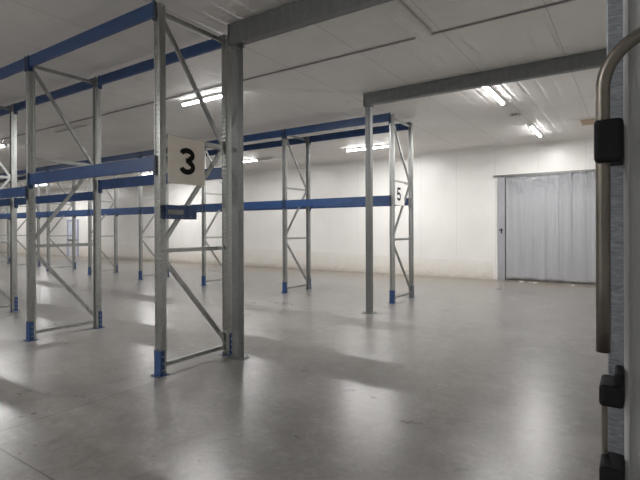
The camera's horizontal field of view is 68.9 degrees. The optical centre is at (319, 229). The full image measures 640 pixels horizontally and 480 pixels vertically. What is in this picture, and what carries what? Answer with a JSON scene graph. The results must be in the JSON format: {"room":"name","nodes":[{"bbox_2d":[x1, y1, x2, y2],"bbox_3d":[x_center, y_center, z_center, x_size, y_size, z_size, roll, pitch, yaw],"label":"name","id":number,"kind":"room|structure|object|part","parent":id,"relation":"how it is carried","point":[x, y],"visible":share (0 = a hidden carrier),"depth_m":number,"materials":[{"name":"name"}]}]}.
{"room":"warehouse","nodes":[
{"label":"warehouse","id":0,"kind":"room"},
{"bbox_2d":[0,139,594,279],"bbox_3d":[-7.757,-0.449,23.415,41.400,4.050,0.630,0,0,34],"label":"wall","id":1,"kind":"structure","parent":0,"point":[455,202],"depth_m":16.44,"materials":[{"name":"white paint"}]},
{"bbox_2d":[67,219,78,255],"bbox_3d":[-14.658,0.513,27.636,1.210,2.170,0.070,0,0,34],"label":"door","id":2,"kind":"structure","parent":1,"relation":"in","point":[69,222],"depth_m":27.72,"materials":[{"name":"grey metal"}]},
{"bbox_2d":[0,242,492,278],"bbox_3d":[-9.805,1.197,24.403,36.390,0.770,0.019,0,0,34],"label":"baseboard","id":3,"kind":"structure","parent":1,"relation":"attached to","point":[252,257],"depth_m":17.80,"materials":[{"name":"white paint"}]},
{"bbox_2d":[36,137,593,191],"bbox_3d":[-7.953,-2.449,23.133,41.000,0.050,0.050,0,0,34],"label":"trim","id":4,"kind":"structure","parent":1,"relation":"attached to","point":[586,138],"depth_m":15.18,"materials":[{"name":"white paint"}]},
{"bbox_2d":[497,177,505,279],"bbox_3d":[5.484,-0.018,14.083,0.227,3.100,0.083,0,0,34],"label":"door frame","id":5,"kind":"structure","parent":1,"relation":"attached to","point":[501,181],"depth_m":14.07,"materials":[{"name":"grey metal"}]},
{"bbox_2d":[493,169,594,176],"bbox_3d":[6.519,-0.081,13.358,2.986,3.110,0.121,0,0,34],"label":"door track","id":6,"kind":"object","parent":1,"relation":"hanging from","point":[587,170],"visible":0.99,"depth_m":13.35,"materials":[{"name":"grey metal"}]},
{"bbox_2d":[509,174,595,282],"bbox_3d":[6.886,-0.013,13.813,2.381,3.080,0.230,0,0,34],"label":"door","id":7,"kind":"structure","parent":1,"relation":"in","point":[553,219],"depth_m":13.80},
{"bbox_3d":[6.859,-1.321,13.779,2.377,0.456,0.149,0,0,34],"label":"header panel","id":8,"kind":"part","parent":7,"relation":"part of","materials":[{"name":"grey metal"}]},
{"bbox_2d":[0,0,606,190],"bbox_3d":[-12.874,-2.518,15.813,41.400,0.120,19.290,0,0,34],"label":"ceiling","id":9,"kind":"structure","parent":0,"point":[332,90],"depth_m":7.58,"materials":[{"name":"white metal"}]},
{"bbox_2d":[54,122,90,133],"bbox_3d":[-5.997,-2.440,11.256,1.520,0.080,0.100,0,0,34],"label":"ceiling light","id":10,"kind":"object","parent":9,"relation":"attached to","point":[85,124],"visible":0.96,"depth_m":11.12,"materials":[{"name":"white paint"}]},
{"bbox_2d":[180,98,198,106],"bbox_3d":[-2.481,-2.452,8.884,0.676,0.080,0.258,0,0,34],"label":"ceiling light","id":11,"kind":"object","parent":9,"relation":"attached to","point":[193,101],"depth_m":8.99,"materials":[{"name":"white paint"}]},
{"bbox_2d":[202,92,221,100],"bbox_3d":[-1.942,-2.454,8.503,0.636,0.080,0.231,0,0,34],"label":"ceiling light","id":12,"kind":"object","parent":9,"relation":"attached to","point":[205,98],"depth_m":8.64,"materials":[{"name":"white paint"}]},
{"bbox_2d":[243,157,273,161],"bbox_3d":[-2.232,-2.453,16.497,1.520,0.080,0.100,0,0,34],"label":"ceiling light","id":13,"kind":"object","parent":9,"relation":"attached to","point":[266,158],"visible":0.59,"depth_m":16.41,"materials":[{"name":"white paint"}]},
{"bbox_2d":[0,0,574,139],"bbox_3d":[-12.977,-2.456,15.660,41.000,0.022,0.040,0,0,34],"label":"trim","id":14,"kind":"structure","parent":9,"relation":"attached to","point":[564,1],"depth_m":6.56,"materials":[{"name":"grey metal"}]},
{"bbox_2d":[345,147,364,151],"bbox_3d":[1.044,-2.463,14.165,0.828,0.080,0.410,0,0,34],"label":"ceiling light","id":15,"kind":"object","parent":9,"relation":"attached to","point":[363,148],"depth_m":14.39,"materials":[{"name":"white paint"}]},
{"bbox_2d":[373,144,388,148],"bbox_3d":[1.779,-2.466,13.675,0.660,0.080,0.401,0,0,34],"label":"ceiling light","id":16,"kind":"object","parent":9,"relation":"attached to","point":[387,145],"depth_m":13.89,"materials":[{"name":"white paint"}]},
{"bbox_2d":[379,0,430,39],"bbox_3d":[0.952,-2.461,5.380,0.180,0.085,1.400,0,0,34],"label":"ceiling light","id":17,"kind":"object","parent":9,"relation":"attached to","point":[395,9],"visible":1,"depth_m":5.40,"materials":[{"name":"white paint"}]},
{"bbox_2d":[483,86,505,105],"bbox_3d":[3.176,-2.470,8.536,0.100,0.080,1.520,0,0,34],"label":"ceiling light","id":18,"kind":"object","parent":9,"relation":"attached to","point":[489,89],"visible":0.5,"depth_m":8.55,"materials":[{"name":"white paint"}]},
{"bbox_2d":[507,111,522,117],"bbox_3d":[4.230,-2.474,10.104,0.330,0.080,0.330,0,0,34],"label":"ceiling vent","id":19,"kind":"object","parent":9,"relation":"in","point":[515,114],"visible":1,"depth_m":10.01,"materials":[{"name":"grey metal"}]},
{"bbox_2d":[528,124,541,137],"bbox_3d":[5.436,-2.478,11.764,0.100,0.080,1.520,0,0,34],"label":"ceiling light","id":20,"kind":"object","parent":9,"relation":"attached to","point":[531,126],"visible":1,"depth_m":11.60,"materials":[{"name":"white paint"}]},
{"bbox_2d":[573,117,594,125],"bbox_3d":[6.357,-2.498,10.723,0.900,0.045,0.680,0,0,34],"label":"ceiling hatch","id":21,"kind":"object","parent":9,"relation":"attached to","point":[591,120],"visible":0.44,"depth_m":10.72,"materials":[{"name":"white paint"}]},
{"bbox_3d":[6.411,-2.484,10.686,0.730,0.015,0.600,0,0,34],"label":"panel","id":22,"kind":"part","parent":21,"relation":"part of","materials":[{"name":"beige wood"}]},
{"bbox_2d":[0,252,607,479],"bbox_3d":[-12.860,1.653,15.813,41.400,0.120,19.290,0,0,34],"label":"floor","id":23,"kind":"structure","parent":0,"point":[460,378],"depth_m":4.83,"materials":[{"name":"concrete"}]},
{"bbox_2d":[0,179,9,263],"bbox_3d":[-14.803,-0.376,21.326,0.140,3.950,1.140,0,0,34],"label":"frame","id":24,"kind":"object","parent":23,"relation":"on","point":[7,208],"visible":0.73,"depth_m":21.70,"materials":[{"name":"metal"}]},
{"bbox_2d":[8,176,25,182],"bbox_3d":[-13.336,-2.276,20.958,2.830,0.229,0.068,0,0,34],"label":"beam","id":25,"kind":"structure","parent":24,"relation":"attached to","point":[20,177],"depth_m":20.98,"materials":[{"name":"blue metal"}]},
{"bbox_2d":[0,105,19,311],"bbox_3d":[-6.172,-0.405,8.569,0.140,3.950,1.140,0,0,34],"label":"frame","id":26,"kind":"object","parent":23,"relation":"on","point":[12,177],"visible":0.89,"depth_m":8.94,"materials":[{"name":"metal"}]},
{"bbox_2d":[14,76,97,114],"bbox_3d":[-4.705,-2.319,8.201,2.830,0.209,0.068,0,0,34],"label":"beam","id":27,"kind":"structure","parent":26,"relation":"attached to","point":[81,86],"depth_m":8.00,"materials":[{"name":"blue metal"}]},
{"bbox_2d":[14,191,99,207],"bbox_3d":[-4.699,-0.508,8.201,2.830,0.197,0.068,0,0,34],"label":"beam","id":28,"kind":"structure","parent":26,"relation":"attached to","point":[82,196],"depth_m":8.07,"materials":[{"name":"blue metal"}]},
{"bbox_2d":[17,174,39,265],"bbox_3d":[-12.432,-0.384,19.733,0.140,3.950,1.140,0,0,34],"label":"frame","id":29,"kind":"object","parent":23,"relation":"on","point":[38,185],"visible":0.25,"depth_m":20.09,"materials":[{"name":"metal"}]},
{"bbox_2d":[0,213,9,217],"bbox_3d":[-13.906,-0.549,20.101,2.830,0.229,0.068,0,0,34],"label":"beam","id":30,"kind":"structure","parent":29,"relation":"attached to","point":[6,215],"depth_m":19.64,"materials":[{"name":"blue metal"}]},
{"bbox_2d":[39,215,71,218],"bbox_3d":[-10.960,-0.558,19.364,2.830,0.229,0.068,0,0,34],"label":"beam","id":31,"kind":"structure","parent":29,"relation":"attached to","point":[65,215],"depth_m":19.21,"materials":[{"name":"blue metal"}]},
{"bbox_2d":[46,169,75,270],"bbox_3d":[-10.062,-0.392,18.139,0.140,3.950,1.140,0,0,34],"label":"frame","id":32,"kind":"object","parent":23,"relation":"on","point":[73,204],"visible":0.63,"depth_m":18.19,"materials":[{"name":"metal"}]},
{"bbox_2d":[17,166,46,174],"bbox_3d":[-11.541,-2.281,18.508,2.830,0.229,0.068,0,0,34],"label":"beam","id":33,"kind":"structure","parent":32,"relation":"attached to","point":[39,169],"depth_m":18.11,"materials":[{"name":"blue metal"}]},
{"bbox_2d":[17,211,46,216],"bbox_3d":[-11.536,-0.556,18.508,2.830,0.229,0.068,0,0,34],"label":"beam","id":34,"kind":"structure","parent":32,"relation":"attached to","point":[37,213],"depth_m":18.11,"materials":[{"name":"blue metal"}]},
{"bbox_2d":[74,214,113,217],"bbox_3d":[-8.590,-0.566,17.771,2.830,0.229,0.068,0,0,34],"label":"beam","id":35,"kind":"structure","parent":32,"relation":"attached to","point":[75,216],"depth_m":17.99,"materials":[{"name":"blue metal"}]},
{"bbox_2d":[23,59,104,341],"bbox_3d":[-3.802,-0.412,6.976,0.140,3.950,1.140,0,0,34],"label":"frame","id":36,"kind":"object","parent":23,"relation":"on","point":[31,235],"visible":0.94,"depth_m":6.84,"materials":[{"name":"metal"}]},
{"bbox_2d":[0,56,26,79],"bbox_3d":[-5.281,-2.317,7.345,2.830,0.209,0.068,0,0,34],"label":"beam","id":37,"kind":"structure","parent":36,"relation":"attached to","point":[18,66],"depth_m":6.77,"materials":[{"name":"blue metal"}]},
{"bbox_2d":[0,186,26,199],"bbox_3d":[-5.275,-0.506,7.345,2.830,0.197,0.068,0,0,34],"label":"beam","id":38,"kind":"structure","parent":36,"relation":"attached to","point":[18,191],"depth_m":6.77,"materials":[{"name":"blue metal"}]},
{"bbox_2d":[98,34,224,89],"bbox_3d":[-2.335,-2.327,6.608,2.830,0.209,0.068,0,0,34],"label":"beam","id":39,"kind":"structure","parent":36,"relation":"attached to","point":[210,45],"depth_m":6.59,"materials":[{"name":"blue metal"}]},
{"bbox_2d":[98,167,224,192],"bbox_3d":[-2.330,-0.679,6.608,2.830,0.209,0.068,0,0,34],"label":"beam","id":40,"kind":"structure","parent":36,"relation":"attached to","point":[216,173],"depth_m":6.83,"materials":[{"name":"blue metal"}]},
{"bbox_2d":[87,175,117,274],"bbox_3d":[-7.692,-0.400,16.546,0.140,3.950,1.140,0,0,34],"label":"frame","id":41,"kind":"object","parent":23,"relation":"on","point":[115,200],"visible":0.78,"depth_m":16.69,"materials":[{"name":"metal"}]},
{"bbox_2d":[47,209,87,216],"bbox_3d":[-9.166,-0.564,16.914,2.830,0.229,0.068,0,0,34],"label":"beam","id":42,"kind":"structure","parent":41,"relation":"attached to","point":[70,212],"depth_m":16.77,"materials":[{"name":"blue metal"}]},
{"bbox_2d":[47,160,87,170],"bbox_3d":[-9.171,-2.289,16.914,2.830,0.229,0.068,0,0,34],"label":"beam","id":43,"kind":"structure","parent":41,"relation":"attached to","point":[58,166],"depth_m":17.10,"materials":[{"name":"blue metal"}]},
{"bbox_2d":[117,212,153,216],"bbox_3d":[-6.220,-0.574,16.177,2.830,0.229,0.068,0,0,34],"label":"beam","id":44,"kind":"structure","parent":41,"relation":"attached to","point":[145,212],"depth_m":16.42,"materials":[{"name":"blue metal"}]},
{"bbox_2d":[137,156,169,279],"bbox_3d":[-5.322,-0.407,14.952,0.140,3.950,1.140,0,0,34],"label":"frame","id":45,"kind":"object","parent":23,"relation":"on","point":[141,242],"visible":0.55,"depth_m":14.57,"materials":[{"name":"metal"}]},
{"bbox_2d":[88,152,138,163],"bbox_3d":[-6.801,-2.297,15.321,2.830,0.229,0.068,0,0,34],"label":"beam","id":46,"kind":"structure","parent":45,"relation":"attached to","point":[136,154],"depth_m":15.09,"materials":[{"name":"blue metal"}]},
{"bbox_2d":[89,207,138,215],"bbox_3d":[-6.796,-0.572,15.321,2.830,0.229,0.068,0,0,34],"label":"beam","id":47,"kind":"structure","parent":45,"relation":"attached to","point":[133,209],"depth_m":15.16,"materials":[{"name":"blue metal"}]},
{"bbox_2d":[167,149,224,162],"bbox_3d":[-3.855,-2.307,14.584,2.830,0.229,0.068,0,0,34],"label":"beam","id":48,"kind":"structure","parent":45,"relation":"attached to","point":[215,151],"depth_m":14.17,"materials":[{"name":"blue metal"}]},
{"bbox_2d":[197,210,221,212],"bbox_3d":[-3.850,-0.582,14.584,2.830,0.229,0.068,0,0,34],"label":"beam","id":49,"kind":"structure","parent":45,"relation":"attached to","point":[199,210],"depth_m":14.19,"materials":[{"name":"blue metal"}]},
{"bbox_2d":[150,2,231,377],"bbox_3d":[-1.431,-0.420,5.383,0.140,3.950,1.140,0,0,34],"label":"frame","id":50,"kind":"object","parent":23,"relation":"on","point":[161,27],"visible":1,"depth_m":5.16,"materials":[{"name":"metal"}]},
{"bbox_2d":[27,155,155,188],"bbox_3d":[-2.905,-0.677,5.751,2.830,0.209,0.068,0,0,34],"label":"beam","id":51,"kind":"structure","parent":50,"relation":"attached to","point":[145,164],"depth_m":5.59,"materials":[{"name":"blue metal"}]},
{"bbox_2d":[27,0,156,70],"bbox_3d":[-2.911,-2.325,5.751,2.830,0.209,0.068,0,0,34],"label":"beam","id":52,"kind":"structure","parent":50,"relation":"attached to","point":[145,13],"depth_m":5.59,"materials":[{"name":"blue metal"}]},
{"bbox_2d":[166,205,196,219],"bbox_3d":[-1.522,-0.184,5.098,0.057,0.154,0.410,0,0,34],"label":"bracket","id":53,"kind":"object","parent":50,"relation":"attached to","point":[172,211],"visible":1,"depth_m":5.08,"materials":[{"name":"blue metal"}]},
{"bbox_3d":[-1.550,-0.184,5.015,0.002,0.050,0.210,0,0,34],"label":"name plate","id":54,"kind":"part","parent":53,"relation":"part of","materials":[{"name":"metal"}]},
{"bbox_2d":[167,135,204,185],"bbox_3d":[-1.497,-0.762,5.245,0.006,0.521,0.522,0,0,34],"label":"aisle sign","id":55,"kind":"object","parent":50,"relation":"attached to","point":[186,157],"visible":1,"depth_m":5.23,"materials":[{"name":"white plastic"}]},
{"bbox_2d":[200,147,221,285],"bbox_3d":[-2.952,-0.415,13.359,0.140,3.950,1.140,0,0,34],"label":"frame","id":56,"kind":"object","parent":23,"relation":"on","point":[204,231],"visible":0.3,"depth_m":12.94,"materials":[{"name":"metal"}]},
{"bbox_2d":[139,148,166,157],"bbox_3d":[-4.431,-2.305,13.727,2.830,0.229,0.068,0,0,34],"label":"beam","id":57,"kind":"structure","parent":56,"relation":"attached to","point":[148,152],"depth_m":14.31,"materials":[{"name":"blue metal"}]},
{"bbox_2d":[139,204,201,213],"bbox_3d":[-4.426,-0.580,13.727,2.830,0.229,0.068,0,0,34],"label":"beam","id":58,"kind":"structure","parent":56,"relation":"attached to","point":[199,206],"depth_m":14.20,"materials":[{"name":"blue metal"}]},
{"bbox_2d":[244,207,305,210],"bbox_3d":[-1.480,-0.590,12.990,2.830,0.229,0.068,0,0,34],"label":"beam","id":59,"kind":"structure","parent":56,"relation":"attached to","point":[254,209],"depth_m":12.87,"materials":[{"name":"blue metal"}]},
{"bbox_2d":[243,136,308,150],"bbox_3d":[-1.485,-2.315,12.990,2.830,0.229,0.068,0,0,34],"label":"beam","id":60,"kind":"structure","parent":56,"relation":"attached to","point":[293,141],"depth_m":12.87,"materials":[{"name":"blue metal"}]},
{"bbox_2d":[227,43,249,360],"bbox_3d":[-0.995,-0.328,5.629,0.220,3.762,0.170,0,0,34],"label":"support post","id":61,"kind":"object","parent":23,"relation":"on","point":[236,49],"visible":1,"depth_m":5.59,"materials":[{"name":"metal"}]},
{"bbox_3d":[-1.001,-2.203,5.629,0.150,0.012,0.120,0,0,34],"label":"cap plate","id":62,"kind":"part","parent":61,"relation":"part of","materials":[{"name":"metal"}]},
{"bbox_3d":[-0.988,1.548,5.629,0.220,0.011,0.170,0,0,34],"label":"plate","id":63,"kind":"part","parent":61,"relation":"part of","materials":[{"name":"metal"}]},
{"bbox_2d":[228,0,392,45],"bbox_3d":[1.013,-2.350,4.267,5.047,0.266,0.122,0,0,34],"label":"support beam","id":64,"kind":"structure","parent":61,"relation":"on","point":[298,14],"depth_m":5.12,"materials":[{"name":"metal"}]},
{"bbox_2d":[281,131,311,293],"bbox_3d":[-0.582,-0.423,11.765,0.140,3.950,1.140,0,0,34],"label":"frame","id":65,"kind":"object","parent":23,"relation":"on","point":[285,142],"visible":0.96,"depth_m":11.68,"materials":[{"name":"metal"}]},
{"bbox_2d":[203,200,282,211],"bbox_3d":[-2.055,-0.588,12.134,2.830,0.229,0.068,0,0,34],"label":"beam","id":66,"kind":"structure","parent":65,"relation":"attached to","point":[261,204],"depth_m":11.85,"materials":[{"name":"blue metal"}]},
{"bbox_2d":[205,129,282,147],"bbox_3d":[-2.061,-2.313,12.134,2.830,0.229,0.068,0,0,34],"label":"beam","id":67,"kind":"structure","parent":65,"relation":"attached to","point":[278,133],"depth_m":11.73,"materials":[{"name":"blue metal"}]},
{"bbox_2d":[310,198,408,210],"bbox_3d":[0.891,-0.597,11.397,2.830,0.229,0.068,0,0,34],"label":"beam","id":68,"kind":"structure","parent":65,"relation":"attached to","point":[407,199],"depth_m":11.44,"materials":[{"name":"blue metal"}]},
{"bbox_2d":[309,122,410,144],"bbox_3d":[0.885,-2.322,11.397,2.830,0.229,0.068,0,0,34],"label":"beam","id":69,"kind":"structure","parent":65,"relation":"attached to","point":[399,127],"depth_m":11.43,"materials":[{"name":"blue metal"}]},
{"bbox_2d":[362,105,376,313],"bbox_3d":[0.907,-0.359,8.595,0.220,3.812,0.170,0,0,34],"label":"support post","id":70,"kind":"object","parent":23,"relation":"on","point":[368,109],"visible":1,"depth_m":8.56,"materials":[{"name":"metal"}]},
{"bbox_2d":[363,48,606,105],"bbox_3d":[2.952,-2.389,7.209,5.112,0.231,0.122,0,0,34],"label":"support beam","id":71,"kind":"structure","parent":70,"relation":"on","point":[591,59],"depth_m":7.32,"materials":[{"name":"metal"}]},
{"bbox_2d":[388,114,414,303],"bbox_3d":[1.788,-0.431,10.172,0.140,3.950,1.140,0,0,34],"label":"frame","id":72,"kind":"object","parent":23,"relation":"on","point":[392,129],"visible":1,"depth_m":10.02,"materials":[{"name":"metal"}]},
{"bbox_2d":[284,112,389,138],"bbox_3d":[0.309,-2.321,10.540,2.830,0.229,0.068,0,0,34],"label":"beam","id":73,"kind":"structure","parent":72,"relation":"attached to","point":[380,118],"depth_m":10.51,"materials":[{"name":"blue metal"}]},
{"bbox_2d":[284,195,390,209],"bbox_3d":[0.315,-0.596,10.540,2.830,0.229,0.068,0,0,34],"label":"beam","id":74,"kind":"structure","parent":72,"relation":"attached to","point":[386,199],"depth_m":10.51,"materials":[{"name":"blue metal"}]},
{"bbox_2d":[395,182,403,205],"bbox_3d":[1.714,-0.758,10.022,0.006,0.485,0.480,0,0,34],"label":"aisle sign","id":75,"kind":"object","parent":72,"relation":"attached to","point":[399,187],"visible":1,"depth_m":10.01,"materials":[{"name":"white plastic"}]},
{"bbox_3d":[-8.542,-0.397,10.163,0.140,3.950,1.140,0,0,34],"label":"frame","id":76,"kind":"object","parent":23,"relation":"on","visible":0},
{"bbox_2d":[0,199,9,205],"bbox_3d":[-7.069,-0.500,9.794,2.830,0.197,0.068,0,0,34],"label":"beam","id":77,"kind":"structure","parent":76,"relation":"attached to","point":[3,202],"depth_m":9.18,"materials":[{"name":"blue metal"}]},
{"bbox_2d":[0,104,13,116],"bbox_3d":[-7.075,-2.311,9.794,2.830,0.209,0.068,0,0,34],"label":"beam","id":78,"kind":"structure","parent":76,"relation":"attached to","point":[3,112],"depth_m":9.17,"materials":[{"name":"blue metal"}]},
{"bbox_3d":[4.028,-0.488,4.093,0.120,4.050,18.290,0,0,34],"label":"wall","id":79,"kind":"structure","parent":0,"visible":0},
{"bbox_2d":[594,0,639,479],"bbox_3d":[0.920,0.312,0.533,1.038,2.430,0.150,0,0,34],"label":"door","id":80,"kind":"structure","parent":79,"relation":"in","point":[617,88],"depth_m":0.79,"materials":[{"name":"metal"}]},
{"bbox_3d":[0.491,0.413,0.803,0.010,0.270,0.009,0,0,-11],"label":"lock rod","id":81,"kind":"part","parent":80,"relation":"part of","materials":[{"name":"metal"}]},
{"bbox_3d":[0.686,-0.064,0.650,0.518,0.531,0.067,0,0,34],"label":"pull handle","id":82,"kind":"part","parent":80,"relation":"part of","materials":[{"name":"metal"}]}
]}

